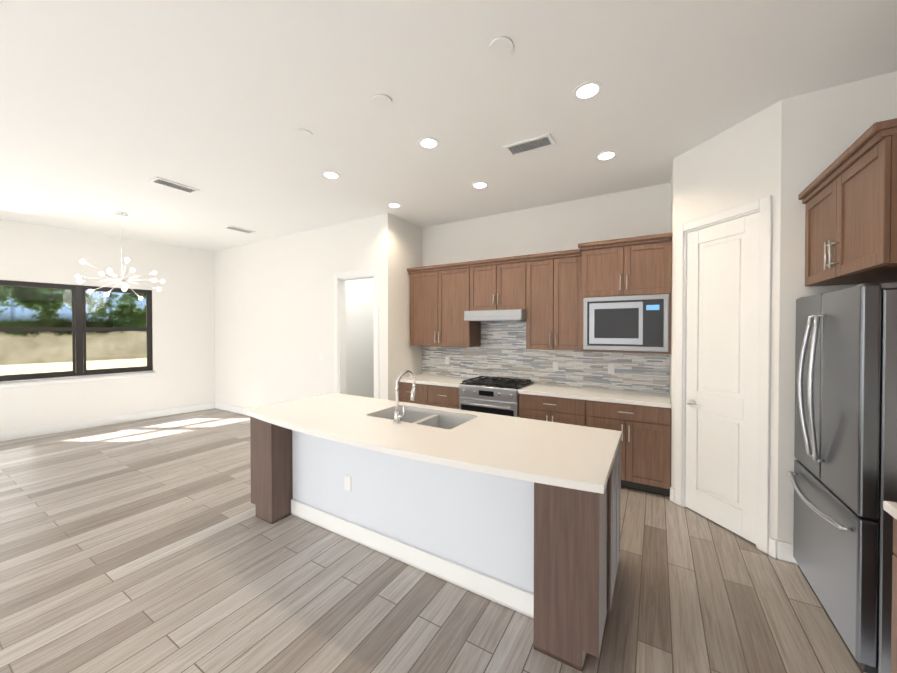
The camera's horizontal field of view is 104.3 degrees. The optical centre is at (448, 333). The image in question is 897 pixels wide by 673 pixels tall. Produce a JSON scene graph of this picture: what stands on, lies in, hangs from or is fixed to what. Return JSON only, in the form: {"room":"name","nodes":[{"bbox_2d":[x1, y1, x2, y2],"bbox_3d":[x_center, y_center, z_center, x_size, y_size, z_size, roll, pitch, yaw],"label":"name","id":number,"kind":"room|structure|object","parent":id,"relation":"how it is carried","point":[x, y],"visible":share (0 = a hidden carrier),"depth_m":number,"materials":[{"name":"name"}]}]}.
{"room":"kitchen","nodes":[
{"label":"kitchen","id":0,"kind":"room"},
{"bbox_2d":[0,219,215,431],"bbox_3d":[-7.059,-0.036,4.171,1.199,3.150,7.726,0,1,31],"label":"wall","id":1,"kind":"structure","parent":0,"point":[184,309],"depth_m":6.00,"materials":[{"name":"paint"}]},
{"bbox_2d":[0,280,155,388],"bbox_3d":[-5.878,0.004,5.555,0.120,1.540,1.890,0,1,38],"label":"window","id":2,"kind":"structure","parent":1,"relation":"in","point":[79,328],"depth_m":5.55,"materials":[{"name":"brown metal"}]},
{"bbox_2d":[0,402,214,441],"bbox_3d":[-7.056,1.475,4.066,1.066,0.130,7.505,0,1,31],"label":"baseboard","id":3,"kind":"structure","parent":1,"relation":"attached to","point":[44,430],"depth_m":5.70,"materials":[{"name":"white wood"}]},
{"bbox_2d":[216,213,395,408],"bbox_3d":[-2.704,-0.055,5.893,4.470,3.150,0.120,0,1,31],"label":"wall","id":4,"kind":"structure","parent":0,"point":[250,325],"depth_m":5.88,"materials":[{"name":"paint"}]},
{"bbox_2d":[215,402,248,415],"bbox_3d":[-3.187,1.453,6.118,3.445,0.130,0.016,0,1,31],"label":"baseboard","id":5,"kind":"structure","parent":4,"relation":"attached to","point":[235,409],"depth_m":6.70,"materials":[{"name":"white wood"}]},
{"bbox_2d":[334,195,771,553],"bbox_3d":[0.332,0.282,3.908,4.852,2.520,0.562,0,1,31],"label":"door frame","id":6,"kind":"structure","parent":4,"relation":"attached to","point":[763,205],"depth_m":3.04,"materials":[{"name":"white wood"}]},
{"bbox_2d":[396,217,423,379],"bbox_3d":[-0.640,-0.047,5.138,0.150,3.150,0.660,0,1,31],"label":"wall","id":7,"kind":"structure","parent":0,"point":[409,236],"depth_m":5.03,"materials":[{"name":"paint"}]},
{"bbox_2d":[0,408,865,672],"bbox_3d":[-2.545,1.585,2.704,10.474,0.060,11.208,0,1,31],"label":"floor","id":8,"kind":"structure","parent":0,"point":[154,545],"depth_m":2.13,"materials":[{"name":"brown wood"}]},
{"bbox_2d":[399,382,458,408],"bbox_3d":[-0.135,1.101,4.859,0.976,0.860,0.646,0,1,31],"label":"base cabinet","id":9,"kind":"object","parent":8,"relation":"on","point":[439,396],"visible":0.23,"depth_m":4.58,"materials":[{"name":"brown wood"}]},
{"bbox_2d":[250,414,620,671],"bbox_3d":[-0.272,1.125,2.673,2.799,0.860,0.915,0,1,31],"label":"kitchen island","id":10,"kind":"object","parent":8,"relation":"on","point":[545,557],"visible":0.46,"depth_m":2.12,"materials":[{"name":"white paint"}]},
{"bbox_2d":[245,393,621,493],"bbox_3d":[-0.307,0.675,2.613,2.805,0.039,1.065,0,1,31],"label":"island countertop","id":11,"kind":"structure","parent":10,"relation":"on","point":[577,457],"depth_m":2.21,"materials":[{"name":"white stone"}]},
{"bbox_2d":[393,370,415,423],"bbox_3d":[-0.306,0.467,2.620,0.105,0.377,0.252,0,1,31],"label":"faucet","id":12,"kind":"object","parent":11,"relation":"on","point":[397,415],"visible":1,"depth_m":2.54,"materials":[{"name":"silver metal"}]},
{"bbox_2d":[375,409,470,428],"bbox_3d":[-0.215,0.800,2.784,0.816,0.210,0.466,0,1,31],"label":"sink basin","id":13,"kind":"object","parent":11,"relation":"in","point":[433,420],"visible":0.19,"depth_m":2.95,"materials":[{"name":"silver metal"}]},
{"bbox_2d":[459,376,533,416],"bbox_3d":[0.594,1.065,4.378,0.752,0.944,0.704,0,1,31],"label":"range","id":14,"kind":"object","parent":8,"relation":"on","point":[494,395],"visible":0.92,"depth_m":4.14,"materials":[{"name":"silver metal"}]},
{"bbox_2d":[519,394,590,426],"bbox_3d":[1.287,1.110,4.033,0.776,0.860,0.608,0,1,31],"label":"base cabinet","id":15,"kind":"object","parent":8,"relation":"on","point":[536,407],"depth_m":3.75,"materials":[{"name":"brown wood"}]},
{"bbox_2d":[400,374,671,407],"bbox_3d":[0.822,0.657,4.294,3.223,0.039,0.628,0,1,31],"label":"countertop","id":16,"kind":"structure","parent":15,"relation":"on","point":[653,399],"depth_m":3.79,"materials":[{"name":"white stone"}]},
{"bbox_2d":[591,401,670,496],"bbox_3d":[1.864,1.114,3.689,0.808,0.860,0.608,0,1,31],"label":"base cabinet","id":17,"kind":"object","parent":8,"relation":"on","point":[646,450],"depth_m":3.35,"materials":[{"name":"brown wood"}]},
{"bbox_2d":[788,282,896,672],"bbox_3d":[2.332,0.667,1.817,0.717,1.795,0.872,0,1,31],"label":"refrigerator","id":18,"kind":"object","parent":8,"relation":"on","point":[843,477],"visible":1,"depth_m":1.66,"materials":[{"name":"silver metal"}]},
{"bbox_2d":[891,517,896,672],"bbox_3d":[1.795,1.146,0.815,0.643,0.860,0.960,0,1,31],"label":"base cabinet","id":19,"kind":"object","parent":8,"relation":"on","point":[894,624],"visible":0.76,"depth_m":1.34,"materials":[{"name":"brown wood"}]},
{"bbox_2d":[883,501,896,519],"bbox_3d":[1.181,0.706,-0.196,0.668,0.039,3.322,0,1,31],"label":"countertop","id":20,"kind":"structure","parent":19,"relation":"on","point":[889,507],"depth_m":1.36,"materials":[{"name":"white stone"}]},
{"bbox_2d":[0,0,896,250],"bbox_3d":[-2.545,-1.625,2.669,10.474,0.060,11.208,0,1,31],"label":"ceiling","id":21,"kind":"structure","parent":0,"point":[108,108],"depth_m":2.35,"materials":[{"name":"paint"}]},
{"bbox_2d":[75,211,164,299],"bbox_3d":[-4.366,-1.045,4.700,1.009,1.143,1.001,0,1,31],"label":"chandelier","id":22,"kind":"object","parent":21,"relation":"hanging from","point":[121,279],"visible":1,"depth_m":4.67,"materials":[{"name":"silver metal"}]},
{"bbox_2d":[149,177,199,193],"bbox_3d":[-2.966,-1.599,3.786,0.200,0.014,0.400,0,1,31],"label":"ceiling vent","id":23,"kind":"object","parent":21,"relation":"in","point":[172,185],"visible":1,"depth_m":3.76,"materials":[{"name":"silver metal"}]},
{"bbox_2d":[223,225,254,233],"bbox_3d":[-3.264,-1.618,5.454,0.200,0.014,0.400,0,1,31],"label":"ceiling vent","id":24,"kind":"object","parent":21,"relation":"in","point":[234,228],"visible":1,"depth_m":5.42,"materials":[{"name":"silver metal"}]},
{"bbox_2d":[295,129,312,138],"bbox_3d":[-1.152,-1.590,2.786,0.130,0.012,0.130,0,1,31],"label":"cover plate","id":25,"kind":"object","parent":21,"relation":"attached to","point":[303,133],"visible":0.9,"depth_m":2.78,"materials":[{"name":"white plastic"}]},
{"bbox_2d":[322,171,339,178],"bbox_3d":[-1.187,-1.599,3.529,0.176,0.009,0.176,0,1,31],"label":"recessed light","id":26,"kind":"object","parent":21,"relation":"in","point":[330,174],"visible":1,"depth_m":3.52,"materials":[{"name":"white plastic"}]},
{"bbox_2d":[373,94,391,107],"bbox_3d":[-0.451,-1.585,2.380,0.130,0.012,0.130,0,1,31],"label":"cover plate","id":27,"kind":"object","parent":21,"relation":"attached to","point":[382,100],"visible":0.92,"depth_m":2.37,"materials":[{"name":"white plastic"}]},
{"bbox_2d":[387,202,400,207],"bbox_3d":[-0.680,-1.608,4.379,0.176,0.009,0.176,0,1,31],"label":"recessed light","id":28,"kind":"object","parent":21,"relation":"in","point":[394,205],"visible":0.94,"depth_m":4.38,"materials":[{"name":"white plastic"}]},
{"bbox_2d":[418,137,438,148],"bbox_3d":[-0.165,-1.593,2.920,0.176,0.009,0.176,0,1,31],"label":"recessed light","id":29,"kind":"object","parent":21,"relation":"in","point":[428,142],"visible":1,"depth_m":2.90,"materials":[{"name":"white plastic"}]},
{"bbox_2d":[472,181,487,188],"bbox_3d":[0.342,-1.602,3.770,0.176,0.009,0.176,0,1,31],"label":"recessed light","id":30,"kind":"object","parent":21,"relation":"in","point":[479,184],"visible":0.98,"depth_m":3.77,"materials":[{"name":"white plastic"}]},
{"bbox_2d":[489,36,512,56],"bbox_3d":[0.291,-1.580,1.926,0.130,0.012,0.130,0,1,31],"label":"cover plate","id":31,"kind":"object","parent":21,"relation":"attached to","point":[501,46],"visible":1,"depth_m":1.91,"materials":[{"name":"white plastic"}]},
{"bbox_2d":[503,133,555,156],"bbox_3d":[0.686,-1.590,2.960,0.400,0.014,0.200,0,1,31],"label":"ceiling vent","id":32,"kind":"object","parent":21,"relation":"in","point":[531,145],"visible":0.98,"depth_m":2.95,"materials":[{"name":"silver metal"}]},
{"bbox_2d":[573,81,601,99],"bbox_3d":[0.909,-1.585,2.280,0.176,0.009,0.176,0,1,31],"label":"recessed light","id":33,"kind":"object","parent":21,"relation":"in","point":[587,90],"visible":1,"depth_m":2.27,"materials":[{"name":"white plastic"}]},
{"bbox_2d":[596,150,616,160],"bbox_3d":[1.416,-1.595,3.130,0.176,0.009,0.176,0,1,31],"label":"recessed light","id":34,"kind":"object","parent":21,"relation":"in","point":[606,155],"visible":1,"depth_m":3.12,"materials":[{"name":"white plastic"}]},
{"bbox_2d":[424,147,857,502],"bbox_3d":[1.584,-0.037,4.269,4.800,3.150,0.120,0,1,31],"label":"wall","id":35,"kind":"structure","parent":0,"point":[657,209],"depth_m":2.99,"materials":[{"name":"paint"}]},
{"bbox_2d":[408,264,480,346],"bbox_3d":[-0.031,-0.360,4.954,1.039,1.080,0.348,0,1,31],"label":"upper cabinet","id":36,"kind":"object","parent":35,"relation":"attached to","point":[439,297],"depth_m":4.79,"materials":[{"name":"brown wood"}]},
{"bbox_2d":[475,256,526,311],"bbox_3d":[0.690,-0.592,4.521,0.758,0.605,0.348,0,1,31],"label":"upper cabinet","id":37,"kind":"object","parent":35,"relation":"attached to","point":[499,284],"depth_m":4.34,"materials":[{"name":"brown wood"}]},
{"bbox_2d":[464,309,525,321],"bbox_3d":[0.646,-0.222,4.452,0.754,0.128,0.501,0,1,31],"label":"range hood","id":38,"kind":"object","parent":37,"relation":"attached to","point":[499,315],"visible":0.88,"depth_m":4.22,"materials":[{"name":"silver metal"}]},
{"bbox_2d":[422,321,669,392],"bbox_3d":[0.979,0.234,4.557,3.226,0.799,0.010,0,1,31],"label":"tile backsplash","id":39,"kind":"structure","parent":35,"relation":"attached to","point":[502,351],"depth_m":4.45,"materials":[{"name":"tile"}]},
{"bbox_2d":[553,362,557,370],"bbox_3d":[1.331,0.410,4.338,0.070,0.115,0.008,0,1,31],"label":"electrical outlet plate","id":40,"kind":"object","parent":39,"relation":"attached to","point":[555,366],"visible":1,"depth_m":4.33,"materials":[{"name":"white plastic"}]},
{"bbox_2d":[608,364,614,373],"bbox_3d":[1.873,0.413,4.016,0.070,0.115,0.008,0,1,31],"label":"electrical outlet plate","id":41,"kind":"object","parent":39,"relation":"attached to","point":[611,368],"visible":1,"depth_m":4.01,"materials":[{"name":"white plastic"}]},
{"bbox_2d":[526,252,590,351],"bbox_3d":[1.270,-0.351,4.179,0.709,1.080,0.348,0,1,31],"label":"upper cabinet","id":42,"kind":"object","parent":35,"relation":"attached to","point":[548,292],"depth_m":4.01,"materials":[{"name":"brown wood"}]},
{"bbox_2d":[579,236,671,299],"bbox_3d":[1.893,-0.651,3.728,0.816,0.530,0.478,0,1,31],"label":"upper cabinet","id":43,"kind":"object","parent":35,"relation":"attached to","point":[624,267],"depth_m":3.51,"materials":[{"name":"brown wood"}]},
{"bbox_2d":[583,294,668,351],"bbox_3d":[1.880,-0.104,3.712,0.770,0.554,0.432,0,1,31],"label":"built-in microwave","id":44,"kind":"object","parent":43,"relation":"in","point":[632,323],"visible":0.96,"depth_m":3.51,"materials":[{"name":"silver metal"}]},
{"bbox_2d":[685,212,758,543],"bbox_3d":[2.192,0.330,2.810,0.433,2.424,0.446,0,1,31],"label":"pantry door","id":45,"kind":"structure","parent":35,"relation":"in","point":[722,366],"depth_m":2.78,"materials":[{"name":"white wood"}]},
{"bbox_2d":[798,118,896,286],"bbox_3d":[2.374,-0.615,1.769,0.646,0.620,0.945,0,1,31],"label":"upper cabinet","id":46,"kind":"object","parent":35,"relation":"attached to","point":[848,195],"visible":1,"depth_m":1.75,"materials":[{"name":"brown wood"}]},
{"label":"outside","id":47,"kind":"structure","parent":0,"visible":0},
{"bbox_2d":[0,358,146,374],"bbox_3d":[-16.490,1.801,9.924,21.870,0.050,70.000,0,1,38],"label":"ground","id":48,"kind":"structure","parent":47,"point":[110,364],"depth_m":17.80,"materials":[{"name":"beige soil"}]},
{"bbox_2d":[0,285,146,364],"bbox_3d":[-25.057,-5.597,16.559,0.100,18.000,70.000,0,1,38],"label":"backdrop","id":49,"kind":"structure","parent":47,"point":[96,319],"depth_m":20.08,"materials":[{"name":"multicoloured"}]}
]}

